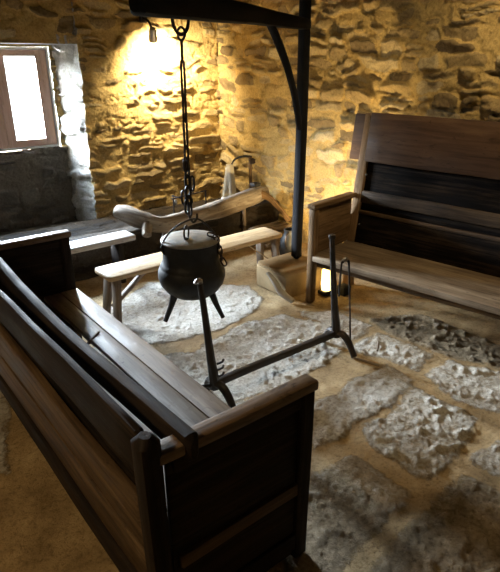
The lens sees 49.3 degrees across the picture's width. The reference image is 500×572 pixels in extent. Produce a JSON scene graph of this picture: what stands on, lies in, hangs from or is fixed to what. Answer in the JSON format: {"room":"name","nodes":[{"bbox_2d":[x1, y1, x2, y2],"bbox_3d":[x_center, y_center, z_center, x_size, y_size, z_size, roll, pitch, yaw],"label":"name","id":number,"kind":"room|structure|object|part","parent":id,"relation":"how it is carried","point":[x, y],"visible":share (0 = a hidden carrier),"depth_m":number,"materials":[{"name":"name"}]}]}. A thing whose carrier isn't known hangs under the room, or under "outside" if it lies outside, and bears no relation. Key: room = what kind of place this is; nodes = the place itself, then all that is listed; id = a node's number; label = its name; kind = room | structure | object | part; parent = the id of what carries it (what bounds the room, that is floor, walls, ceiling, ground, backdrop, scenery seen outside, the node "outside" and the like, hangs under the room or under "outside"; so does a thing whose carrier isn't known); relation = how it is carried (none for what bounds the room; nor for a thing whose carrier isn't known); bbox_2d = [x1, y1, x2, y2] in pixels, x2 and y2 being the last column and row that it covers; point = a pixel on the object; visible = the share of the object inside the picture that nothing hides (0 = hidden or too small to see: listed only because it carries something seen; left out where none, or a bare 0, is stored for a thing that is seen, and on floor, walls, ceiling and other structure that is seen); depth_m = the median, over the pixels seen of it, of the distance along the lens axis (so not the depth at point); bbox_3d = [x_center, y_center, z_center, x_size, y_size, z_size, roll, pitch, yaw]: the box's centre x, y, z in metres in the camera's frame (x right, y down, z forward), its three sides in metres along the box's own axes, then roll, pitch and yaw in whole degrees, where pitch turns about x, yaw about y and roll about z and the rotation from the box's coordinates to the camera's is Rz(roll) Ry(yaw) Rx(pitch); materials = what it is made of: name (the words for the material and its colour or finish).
{"room":"traditional dwelling","nodes":[
{"label":"traditional dwelling","id":0,"kind":"room"},
{"bbox_2d":[0,0,221,235],"bbox_3d":[-2.462,-1.473,4.465,5.183,2.655,0.471,-17,28,-35],"label":"wall","id":1,"kind":"structure","parent":0,"point":[118,101],"depth_m":5.28,"materials":[{"name":"brown stone"}]},
{"bbox_2d":[0,46,59,151],"bbox_3d":[-2.243,-1.668,4.897,0.955,0.890,0.074,-17,28,-35],"label":"window","id":2,"kind":"structure","parent":1,"relation":"in","point":[8,140],"depth_m":5.02,"materials":[{"name":"paint"}]},
{"bbox_3d":[-2.420,-1.614,4.767,0.450,0.840,0.050,-17,28,-35],"label":"sash","id":3,"kind":"part","parent":2,"relation":"part of","materials":[{"name":"brown wood"}]},
{"bbox_2d":[139,16,157,42],"bbox_3d":[-0.924,-2.373,5.016,0.094,0.253,0.224,-17,28,-35],"label":"wall spotlight","id":4,"kind":"object","parent":1,"relation":"attached to","point":[152,30],"visible":0.93,"depth_m":4.98,"materials":[{"name":"metal"}]},
{"bbox_3d":[-0.889,-2.302,4.989,0.080,0.120,0.080,-31,61,-27],"label":"lamp shade","id":5,"kind":"part","parent":4,"relation":"part of","materials":[{"name":"metal"}]},
{"bbox_2d":[0,239,499,571],"bbox_3d":[-0.424,0.683,2.617,5.210,0.041,7.090,-17,28,-35],"label":"floor","id":6,"kind":"structure","parent":0,"point":[405,470],"depth_m":2.65,"materials":[{"name":"stone"}]},
{"bbox_2d":[70,230,135,282],"bbox_3d":[-1.433,-0.092,3.989,1.280,0.379,0.172,-18,29,-36],"label":"bench","id":7,"kind":"object","parent":6,"relation":"on","point":[116,240],"visible":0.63,"depth_m":4.15,"materials":[{"name":"brown wood"}]},
{"bbox_3d":[-1.433,-0.245,3.925,1.280,0.047,0.172,-18,29,-36],"label":"seat","id":8,"kind":"part","parent":7,"relation":"part of","materials":[{"name":"grey wood"}]},
{"bbox_3d":[-1.040,-0.197,4.298,0.040,0.333,0.151,-18,29,-36],"label":"leg","id":9,"kind":"part","parent":7,"relation":"part of","materials":[{"name":"brown wood"}]},
{"bbox_2d":[0,197,279,281],"bbox_3d":[-1.177,-0.499,5.046,2.950,0.348,1.070,-17,28,-35],"label":"hearth ledge","id":10,"kind":"object","parent":6,"relation":"on","point":[85,263],"visible":0.26,"depth_m":5.02,"materials":[{"name":"brown wood"}]},
{"bbox_2d":[171,190,206,213],"bbox_3d":[-0.622,-0.784,5.328,0.140,0.247,0.460,18,29,36],"label":"trivet","id":11,"kind":"object","parent":10,"relation":"on","point":[173,196],"visible":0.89,"depth_m":5.16,"materials":[{"name":"black metal"}]},
{"bbox_2d":[221,164,235,198],"bbox_3d":[-0.219,-0.999,5.563,0.197,0.482,0.114,-2,23,-4],"label":"cloth","id":12,"kind":"object","parent":10,"relation":"on","point":[229,186],"visible":0.7,"depth_m":5.51,"materials":[{"name":"white fabric"}]},
{"bbox_2d":[231,155,255,187],"bbox_3d":[-0.065,-1.036,5.539,0.259,0.577,0.064,-11,25,-24],"label":"iron stand","id":13,"kind":"object","parent":10,"relation":"on","point":[251,160],"visible":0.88,"depth_m":5.48,"materials":[{"name":"metal"}]},
{"bbox_3d":[-0.084,-1.265,5.451,0.233,0.086,0.035,-11,25,-24],"label":"arm","id":14,"kind":"part","parent":13,"relation":"part of","materials":[{"name":"black metal"}]},
{"bbox_2d":[0,229,318,571],"bbox_3d":[-0.666,0.361,2.392,0.623,0.780,2.091,-17,28,-35],"label":"settle","id":15,"kind":"object","parent":6,"relation":"on","point":[166,475],"visible":1,"depth_m":1.76,"materials":[{"name":"brown wood"}]},
{"bbox_3d":[-1.282,-0.200,3.024,0.460,0.052,0.047,-17,28,-35],"label":"rail","id":16,"kind":"part","parent":15,"relation":"part of","materials":[{"name":"brown wood"}]},
{"bbox_3d":[-1.282,0.120,3.158,0.460,0.052,0.047,-17,28,-35],"label":"rail","id":17,"kind":"part","parent":15,"relation":"part of","materials":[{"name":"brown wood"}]},
{"bbox_3d":[-1.281,0.096,3.149,0.497,0.663,0.022,-17,28,-35],"label":"panel","id":18,"kind":"part","parent":15,"relation":"part of","materials":[{"name":"brown wood"}]},
{"bbox_3d":[-1.280,-0.239,3.008,0.585,0.038,0.065,-17,28,-35],"label":"armrest","id":19,"kind":"part","parent":15,"relation":"part of","materials":[{"name":"brown wood"}]},
{"bbox_3d":[-0.874,0.257,2.182,0.016,0.194,1.960,-17,28,-35],"label":"panel","id":20,"kind":"part","parent":15,"relation":"part of","materials":[{"name":"brown wood"}]},
{"bbox_3d":[-0.890,0.675,2.344,0.038,0.104,1.960,-17,28,-35],"label":"rail","id":21,"kind":"part","parent":15,"relation":"part of","materials":[{"name":"brown wood"}]},
{"bbox_3d":[-0.896,0.327,2.192,0.042,0.080,1.960,-17,28,-35],"label":"rail","id":22,"kind":"part","parent":15,"relation":"part of","materials":[{"name":"brown wood"}]},
{"bbox_3d":[-0.879,0.427,2.249,0.018,0.153,1.960,-17,28,-35],"label":"panel","id":23,"kind":"part","parent":15,"relation":"part of","materials":[{"name":"brown wood"}]},
{"bbox_3d":[-0.883,0.567,2.303,0.018,0.147,1.960,-17,28,-35],"label":"panel","id":24,"kind":"part","parent":15,"relation":"part of","materials":[{"name":"brown wood"}]},
{"bbox_3d":[-0.259,0.731,1.512,0.074,0.780,0.072,-17,28,-35],"label":"post","id":25,"kind":"part","parent":15,"relation":"part of","materials":[{"name":"brown wood"}]},
{"bbox_3d":[-0.030,0.706,1.699,0.497,0.663,0.022,-17,28,-35],"label":"panel","id":26,"kind":"part","parent":15,"relation":"part of","materials":[{"name":"brown wood"}]},
{"bbox_3d":[-0.031,0.410,1.573,0.460,0.052,0.047,-17,28,-35],"label":"rail","id":27,"kind":"part","parent":15,"relation":"part of","materials":[{"name":"brown wood"}]},
{"bbox_3d":[-0.030,0.731,1.707,0.460,0.052,0.047,-18,28,-36],"label":"rail","id":28,"kind":"part","parent":15,"relation":"part of","materials":[{"name":"brown wood"}]},
{"bbox_3d":[-0.028,0.370,1.558,0.585,0.038,0.065,-17,28,-35],"label":"armrest","id":29,"kind":"part","parent":15,"relation":"part of","materials":[{"name":"brown wood"}]},
{"bbox_3d":[-0.031,0.947,1.799,0.460,0.072,0.047,-17,28,-35],"label":"rail","id":30,"kind":"part","parent":15,"relation":"part of","materials":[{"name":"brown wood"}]},
{"bbox_2d":[95,227,281,322],"bbox_3d":[-0.388,-0.105,4.043,1.510,0.361,0.252,-18,29,-36],"label":"bench","id":31,"kind":"object","parent":6,"relation":"on","point":[113,273],"visible":0.7,"depth_m":3.71,"materials":[{"name":"brown wood"}]},
{"bbox_3d":[-0.959,0.064,3.686,0.064,0.325,0.122,-18,29,-36],"label":"leg","id":32,"kind":"part","parent":31,"relation":"part of","materials":[{"name":"brown wood"}]},
{"bbox_3d":[-0.882,0.100,3.600,0.064,0.325,0.116,-18,29,-36],"label":"leg","id":33,"kind":"part","parent":31,"relation":"part of","materials":[{"name":"brown wood"}]},
{"bbox_3d":[-0.388,-0.254,3.981,1.510,0.038,0.252,-18,29,-36],"label":"seat","id":34,"kind":"part","parent":31,"relation":"part of","materials":[{"name":"brown wood"}]},
{"bbox_3d":[0.086,-0.276,4.495,0.064,0.325,0.091,-18,29,-36],"label":"leg","id":35,"kind":"part","parent":31,"relation":"part of","materials":[{"name":"brown wood"}]},
{"bbox_3d":[0.205,-0.251,4.435,0.064,0.325,0.079,-18,29,-36],"label":"leg","id":36,"kind":"part","parent":31,"relation":"part of","materials":[{"name":"brown wood"}]},
{"bbox_2d":[113,187,290,237],"bbox_3d":[-0.370,-0.545,4.874,1.643,0.529,0.494,-17,28,-35],"label":"bench","id":37,"kind":"object","parent":6,"relation":"on","point":[149,223],"visible":0.96,"depth_m":4.69,"materials":[{"name":"brown wood"}]},
{"bbox_3d":[-0.056,-0.611,5.194,0.044,0.401,0.034,-5,23,-11],"label":"leg","id":38,"kind":"part","parent":37,"relation":"part of","materials":[{"name":"brown wood"}]},
{"bbox_2d":[250,182,260,186],"bbox_3d":[0.053,-0.976,5.235,0.098,0.052,0.082,-17,28,-35],"label":"stone","id":39,"kind":"object","parent":37,"relation":"on","point":[252,184],"visible":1,"depth_m":5.21,"materials":[{"name":"black stone"}]},
{"bbox_2d":[194,234,356,407],"bbox_3d":[0.147,0.161,2.904,1.047,0.761,0.287,-17,28,-35],"label":"firedog","id":40,"kind":"object","parent":6,"relation":"on","point":[214,381],"visible":0.91,"depth_m":2.91,"materials":[{"name":"metal"}]},
{"bbox_3d":[0.450,-0.271,2.984,0.044,0.028,0.043,-17,28,-35],"label":"knob","id":41,"kind":"part","parent":40,"relation":"part of","materials":[{"name":"metal"}]},
{"bbox_2d":[266,272,294,302],"bbox_3d":[0.211,0.013,3.997,0.066,0.174,0.273,-21,31,-40],"label":"stone","id":42,"kind":"object","parent":6,"relation":"on","point":[281,292],"visible":1,"depth_m":3.98,"materials":[{"name":"stone"}]},
{"bbox_2d":[257,252,322,296],"bbox_3d":[0.305,-0.091,4.224,0.390,0.218,0.393,-17,28,-35],"label":"stone block","id":43,"kind":"object","parent":6,"relation":"on","point":[290,272],"visible":0.77,"depth_m":4.10,"materials":[{"name":"beige stone"}]},
{"bbox_2d":[128,0,311,258],"bbox_3d":[-0.057,-1.064,3.192,0.105,2.373,1.630,14,27,30],"label":"crane","id":44,"kind":"object","parent":43,"relation":"on","point":[216,11],"visible":0.98,"depth_m":3.40,"materials":[{"name":"black metal"}]},
{"bbox_2d":[176,26,197,222],"bbox_3d":[-0.336,-0.814,2.862,0.093,0.999,0.086,-3,23,-8],"label":"chain","id":45,"kind":"object","parent":44,"relation":"hanging from","point":[186,202],"visible":0.99,"depth_m":2.89,"materials":[{"name":"black metal"}]},
{"bbox_3d":[-0.339,-1.167,2.716,0.014,0.107,0.014,12,26,27],"label":"rod","id":46,"kind":"part","parent":45,"relation":"part of","materials":[{"name":"black metal"}]},
{"bbox_2d":[158,218,226,321],"bbox_3d":[-0.344,-0.109,3.158,0.401,0.595,0.390,-17,28,-35],"label":"cauldron","id":47,"kind":"object","parent":45,"relation":"hanging from","point":[188,255],"visible":0.98,"depth_m":3.02,"materials":[{"name":"metal"}]},
{"bbox_3d":[-0.458,0.120,3.155,0.108,0.175,0.048,-17,28,-35],"label":"leg","id":48,"kind":"part","parent":47,"relation":"part of","materials":[{"name":"metal"}]},
{"bbox_3d":[-0.339,-0.273,3.092,0.336,0.035,0.336,-17,28,-35],"label":"lid","id":49,"kind":"part","parent":47,"relation":"part of","materials":[{"name":"metal"}]},
{"bbox_3d":[-0.200,0.107,3.187,0.105,0.174,0.045,12,26,27],"label":"leg","id":50,"kind":"part","parent":47,"relation":"part of","materials":[{"name":"metal"}]},
{"bbox_3d":[-0.185,-0.209,3.080,0.113,0.202,0.040,0,23,1],"label":"chain","id":51,"kind":"part","parent":47,"relation":"part of","materials":[{"name":"black metal"}]},
{"bbox_3d":[0.363,-1.314,3.788,0.080,2.373,0.081,-17,28,-35],"label":"post","id":52,"kind":"part","parent":44,"relation":"part of","materials":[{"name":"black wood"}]},
{"bbox_2d":[279,227,291,254],"bbox_3d":[0.351,-0.366,4.781,0.183,0.270,0.201,-7,24,-16],"label":"jug","id":53,"kind":"object","parent":43,"relation":"on","point":[285,241],"visible":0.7,"depth_m":4.72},
{"bbox_2d":[318,269,348,295],"bbox_3d":[0.636,-0.035,4.090,0.250,0.205,0.117,-2,23,-5],"label":"lantern","id":54,"kind":"object","parent":6,"relation":"on","point":[325,290],"visible":0.71,"depth_m":4.07,"materials":[{"name":"white glass"}]},
{"bbox_3d":[0.573,-0.049,4.077,0.080,0.170,0.080,-17,28,-35],"label":"bulb","id":55,"kind":"part","parent":54,"relation":"part of","materials":[{"name":"white"}]},
{"bbox_2d":[338,257,350,338],"bbox_3d":[0.557,0.119,3.156,0.146,0.620,0.022,-17,28,-35],"label":"tongs","id":56,"kind":"object","parent":6,"relation":"on","point":[345,259],"visible":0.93,"depth_m":3.08,"materials":[{"name":"metal"}]},
{"bbox_2d":[354,357,379,366],"bbox_3d":[0.677,0.439,3.163,0.150,0.030,0.022,10,25,22],"label":"twig","id":57,"kind":"object","parent":6,"relation":"on","point":[359,359],"visible":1,"depth_m":3.16,"materials":[{"name":"brown wood"}]},
{"bbox_2d":[305,113,499,319],"bbox_3d":[1.274,-0.348,3.420,1.926,1.291,0.680,19,30,38],"label":"settle","id":58,"kind":"object","parent":6,"relation":"on","point":[421,217],"visible":0.99,"depth_m":3.66,"materials":[{"name":"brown wood"}]},
{"bbox_3d":[0.441,-0.211,3.857,0.052,0.700,0.060,19,30,38],"label":"post","id":59,"kind":"part","parent":58,"relation":"part of","materials":[{"name":"brown wood"}]},
{"bbox_3d":[0.590,-0.608,3.869,0.071,0.034,0.523,19,30,38],"label":"armrest","id":60,"kind":"part","parent":58,"relation":"part of","materials":[{"name":"brown wood"}]},
{"bbox_3d":[0.606,-0.448,3.956,0.021,0.332,0.432,19,30,38],"label":"panel","id":61,"kind":"part","parent":58,"relation":"part of","materials":[{"name":"brown wood"}]},
{"bbox_3d":[0.817,-0.623,4.087,0.072,1.280,0.199,19,30,38],"label":"post","id":62,"kind":"part","parent":58,"relation":"part of","materials":[{"name":"brown wood"}]},
{"bbox_3d":[1.240,-0.041,3.473,1.750,0.045,0.515,19,30,38],"label":"seat","id":63,"kind":"part","parent":58,"relation":"part of","materials":[{"name":"brown wood"}]},
{"bbox_3d":[1.433,-0.336,3.532,1.690,0.030,0.023,19,30,38],"label":"rail","id":64,"kind":"part","parent":58,"relation":"part of","materials":[{"name":"brown wood"}]},
{"bbox_3d":[1.449,-0.445,3.505,1.690,0.095,0.044,19,30,38],"label":"rail","id":65,"kind":"part","parent":58,"relation":"part of","materials":[{"name":"brown wood"}]},
{"bbox_3d":[1.477,-0.844,3.375,1.695,0.342,0.078,19,30,38],"label":"hinged panel","id":66,"kind":"part","parent":58,"relation":"part of","materials":[{"name":"brown wood"}]},
{"bbox_3d":[0.233,-0.493,5.186,0.500,0.044,0.060,-15,27,-36],"label":"stick","id":67,"kind":"object","parent":6,"relation":"on","visible":0},
{"bbox_2d":[265,223,287,228],"bbox_3d":[0.204,-0.556,5.175,0.390,0.040,0.050,-16,27,-33],"label":"stick","id":68,"kind":"object","parent":67,"relation":"on","point":[283,224],"visible":0.43,"depth_m":5.20,"materials":[{"name":"brown wood"}]},
{"bbox_2d":[270,224,291,229],"bbox_3d":[0.275,-0.548,5.161,0.358,0.030,0.042,-17,28,-34],"label":"stick","id":69,"kind":"object","parent":67,"relation":"on","point":[289,225],"visible":0.61,"depth_m":5.16,"materials":[{"name":"brown wood"}]},
{"bbox_2d":[216,0,499,242],"bbox_3d":[1.724,-1.037,3.435,0.156,2.650,6.640,-17,28,-35],"label":"wall","id":70,"kind":"structure","parent":0,"point":[432,58],"depth_m":4.51,"materials":[{"name":"beige stone"}]},
{"label":"stick","id":71,"kind":"object","parent":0,"visible":0},
{"label":"stick","id":72,"kind":"object","parent":71,"relation":"on","visible":0},
{"bbox_2d":[247,220,279,229],"bbox_3d":[0.134,-0.588,5.256,0.409,0.024,0.036,-19,29,-36],"label":"stick","id":73,"kind":"object","parent":72,"relation":"on","point":[277,220],"visible":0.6,"depth_m":5.28,"materials":[{"name":"brown wood"}]},
{"bbox_2d":[248,221,285,229],"bbox_3d":[0.167,-0.572,5.214,0.449,0.042,0.053,-16,28,-34],"label":"stick","id":74,"kind":"object","parent":72,"relation":"on","point":[281,222],"visible":0.55,"depth_m":5.21,"materials":[{"name":"brown wood"}]}
]}

